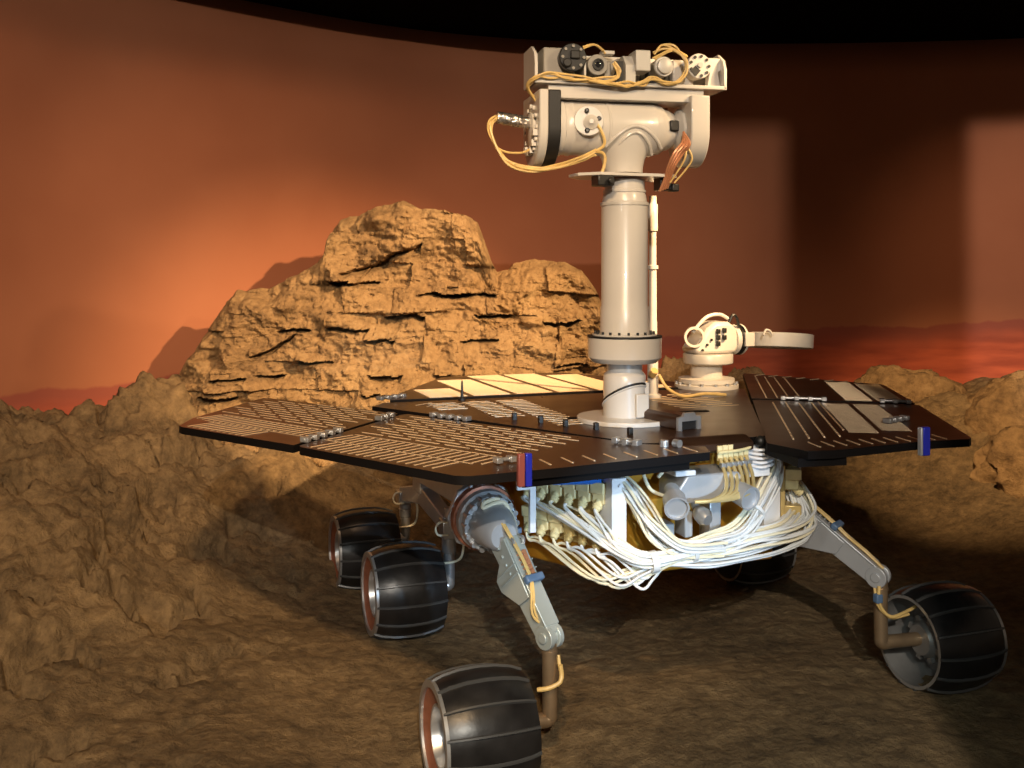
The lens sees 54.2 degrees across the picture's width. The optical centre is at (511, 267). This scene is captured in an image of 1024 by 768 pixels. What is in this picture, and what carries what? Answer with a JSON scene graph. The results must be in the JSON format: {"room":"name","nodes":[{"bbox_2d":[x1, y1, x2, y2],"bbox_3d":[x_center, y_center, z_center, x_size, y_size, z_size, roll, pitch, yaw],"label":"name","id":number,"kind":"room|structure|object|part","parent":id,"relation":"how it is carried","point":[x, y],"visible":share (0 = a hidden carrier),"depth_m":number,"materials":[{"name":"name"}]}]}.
{"room":"museum","nodes":[
{"label":"museum","id":0,"kind":"room"},
{"bbox_2d":[0,0,1023,414],"bbox_3d":[0.083,0.028,4.355,6.978,2.435,1.749,0,0,-23],"label":"wall","id":1,"kind":"structure","parent":0,"point":[161,161],"depth_m":5.03,"materials":[{"name":"orange paint"}]},
{"bbox_2d":[0,371,1023,767],"bbox_3d":[0.225,0.712,3.125,5.050,0.824,4.050,0,0,0],"label":"ground","id":2,"kind":"structure","parent":0,"point":[169,598],"depth_m":2.79,"materials":[{"name":"soil"}]},
{"bbox_2d":[179,201,606,475],"bbox_3d":[-0.395,0.368,4.166,2.109,1.313,0.697,0,0,-18],"label":"rock outcrop","id":3,"kind":"object","parent":2,"relation":"on","point":[401,296],"visible":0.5,"depth_m":4.12,"materials":[{"name":"stone"}]},
{"bbox_2d":[179,43,1007,767],"bbox_3d":[0.234,0.272,2.877,2.258,1.691,1.699,0,0,-22],"label":"mars rover","id":4,"kind":"object","parent":2,"relation":"on","point":[623,474],"visible":1,"depth_m":2.47,"materials":[{"name":"white metal"}]},
{"bbox_3d":[-0.619,0.403,2.639,0.703,0.019,0.491,0,0,37],"label":"solar panel","id":5,"kind":"part","parent":4,"relation":"part of","materials":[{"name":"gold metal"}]},
{"bbox_2d":[335,531,338,571],"bbox_3d":[-0.541,0.933,3.304,0.068,0.132,0.132,0,-44,-19],"label":"wheel hub","id":6,"kind":"object","parent":4,"relation":"on","point":[336,536],"depth_m":3.34,"materials":[{"name":"grey metal"}]},
{"bbox_2d":[368,569,375,617],"bbox_3d":[-0.361,0.920,2.842,0.068,0.132,0.132,0,23,-19],"label":"wheel hub","id":7,"kind":"object","parent":4,"relation":"on","point":[371,585],"depth_m":2.88,"materials":[{"name":"grey metal"}]},
{"bbox_2d":[431,703,444,767],"bbox_3d":[-0.122,0.983,2.105,0.068,0.132,0.132,0,0,-19],"label":"wheel hub","id":8,"kind":"object","parent":4,"relation":"on","point":[437,735],"depth_m":2.14,"materials":[{"name":"grey metal"}]},
{"bbox_3d":[-0.074,0.412,2.219,0.905,0.037,0.562,0,0,34],"label":"solar panel","id":9,"kind":"part","parent":4,"relation":"part of","materials":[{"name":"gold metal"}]},
{"bbox_3d":[0.012,0.615,2.255,0.040,0.020,0.018,0,0,-42],"label":"loop handle","id":10,"kind":"part","parent":4,"relation":"part of","materials":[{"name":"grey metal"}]},
{"bbox_3d":[0.034,0.717,2.230,0.059,0.221,0.195,0,0,-42],"label":"rocker arm","id":11,"kind":"part","parent":4,"relation":"part of","materials":[{"name":"grey paint"}]},
{"bbox_3d":[0.045,-0.350,2.537,0.011,0.130,0.129,0,0,-12],"label":"plate","id":12,"kind":"part","parent":4,"relation":"part of","materials":[{"name":"silver metal"}]},
{"bbox_3d":[0.047,-0.507,2.527,0.008,0.098,0.124,0,0,-12],"label":"plate","id":13,"kind":"part","parent":4,"relation":"part of","materials":[{"name":"white metal"}]},
{"bbox_3d":[0.058,0.399,3.408,1.090,0.019,0.565,0,0,-19],"label":"solar panel","id":14,"kind":"part","parent":4,"relation":"part of","materials":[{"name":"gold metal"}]},
{"bbox_3d":[0.142,0.558,2.356,0.256,0.170,0.012,0,0,41],"label":"connector panel","id":15,"kind":"part","parent":4,"relation":"part of","materials":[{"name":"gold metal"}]},
{"bbox_3d":[0.191,-0.367,2.513,0.076,0.077,0.038,0,0,-3],"label":"plate","id":16,"kind":"part","parent":4,"relation":"part of","materials":[{"name":"white metal"}]},
{"bbox_3d":[0.271,-0.496,2.536,0.021,0.057,0.010,0,0,-12],"label":"dark panel","id":17,"kind":"part","parent":4,"relation":"part of","materials":[{"name":"black"}]},
{"bbox_3d":[0.283,-0.237,2.595,0.270,0.008,0.150,0,0,-19],"label":"flange plate","id":18,"kind":"part","parent":4,"relation":"part of","materials":[{"name":"white metal"}]},
{"bbox_3d":[0.373,0.447,2.217,0.050,0.020,0.050,0,0,-19],"label":"plate","id":19,"kind":"part","parent":4,"relation":"part of","materials":[{"name":"silver metal"}]},
{"bbox_3d":[0.431,0.374,2.441,0.072,0.042,0.008,0,0,-31],"label":"opening frame","id":20,"kind":"part","parent":4,"relation":"part of","materials":[{"name":"grey metal"}]},
{"bbox_3d":[0.414,0.530,2.231,0.040,0.074,0.092,0,0,-19],"label":"round knob","id":21,"kind":"part","parent":4,"relation":"part of","materials":[{"name":"grey metal"}]},
{"bbox_3d":[0.432,0.489,2.275,0.170,0.062,0.100,0,0,-19],"label":"robotic arm","id":22,"kind":"part","parent":4,"relation":"part of","materials":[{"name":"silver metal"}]},
{"bbox_3d":[0.536,-0.507,2.631,0.008,0.098,0.124,0,0,-12],"label":"plate","id":23,"kind":"part","parent":4,"relation":"part of","materials":[{"name":"white metal"}]},
{"bbox_3d":[0.750,0.239,3.345,0.051,0.104,0.104,0,0,-25],"label":"ring motor","id":24,"kind":"part","parent":4,"relation":"part of","materials":[{"name":"white metal"}]},
{"bbox_3d":[0.803,0.229,3.305,0.108,0.059,0.051,0,0,34],"label":"dish mount","id":25,"kind":"part","parent":4,"relation":"part of","materials":[{"name":"white metal"}]},
{"bbox_3d":[0.582,0.405,2.342,0.026,0.026,0.026,0,0,-19],"label":"knob","id":26,"kind":"part","parent":4,"relation":"part of","materials":[{"name":"black metal"}]},
{"bbox_3d":[0.912,0.250,3.432,0.241,0.074,0.241,0,0,-19],"label":"dish","id":27,"kind":"part","parent":4,"relation":"part of","materials":[{"name":"white metal"}]},
{"bbox_3d":[0.664,0.558,2.521,0.012,0.170,0.248,0,0,7],"label":"connector panel","id":28,"kind":"part","parent":4,"relation":"part of","materials":[{"name":"gold metal"}]},
{"bbox_3d":[1.017,0.401,3.319,0.462,0.019,0.749,0,0,11],"label":"solar panel","id":29,"kind":"part","parent":4,"relation":"part of","materials":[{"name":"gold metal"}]},
{"bbox_3d":[0.820,0.687,2.543,0.272,0.202,0.059,0,0,38],"label":"rocker arm","id":30,"kind":"part","parent":4,"relation":"part of","materials":[{"name":"silver metal"}]},
{"bbox_3d":[0.868,0.413,2.539,0.484,0.038,0.843,0,0,12],"label":"solar panel","id":31,"kind":"part","parent":4,"relation":"part of","materials":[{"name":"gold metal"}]},
{"bbox_2d":[658,355,689,381],"bbox_3d":[0.733,0.644,4.246,0.329,0.550,0.343,0,0,0],"label":"boulder","id":32,"kind":"object","parent":2,"relation":"on","point":[671,369],"visible":0.17,"depth_m":4.21,"materials":[{"name":"stone"}]},
{"bbox_2d":[727,366,763,406],"bbox_3d":[1.015,0.626,4.455,0.349,0.381,0.303,0,0,0],"label":"boulder","id":33,"kind":"object","parent":2,"relation":"on","point":[735,373],"visible":0.17,"depth_m":4.40,"materials":[{"name":"stone"}]},
{"bbox_2d":[854,365,966,401],"bbox_3d":[1.829,0.654,4.616,0.689,0.426,0.361,0,0,0],"label":"boulder","id":34,"kind":"object","parent":2,"relation":"on","point":[915,385],"visible":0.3,"depth_m":4.50,"materials":[{"name":"stone"}]},
{"bbox_2d":[964,370,1023,435],"bbox_3d":[2.232,0.838,4.228,0.909,0.858,0.576,0,0,0],"label":"boulder","id":35,"kind":"object","parent":2,"relation":"on","point":[998,405],"visible":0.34,"depth_m":4.09,"materials":[{"name":"stone"}]},
{"bbox_2d":[970,425,1023,498],"bbox_3d":[2.123,0.808,3.918,0.634,0.415,0.307,0,0,0],"label":"rock slab","id":36,"kind":"object","parent":2,"relation":"on","point":[1000,461],"visible":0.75,"depth_m":3.87,"materials":[{"name":"stone"}]},
{"bbox_2d":[244,0,1023,43],"bbox_3d":[0.250,-1.653,1.052,9.500,0.925,9.105,0,0,0],"label":"ceiling","id":37,"kind":"structure","parent":0,"point":[618,21],"depth_m":4.77,"materials":[{"name":"black paint"}]}
]}

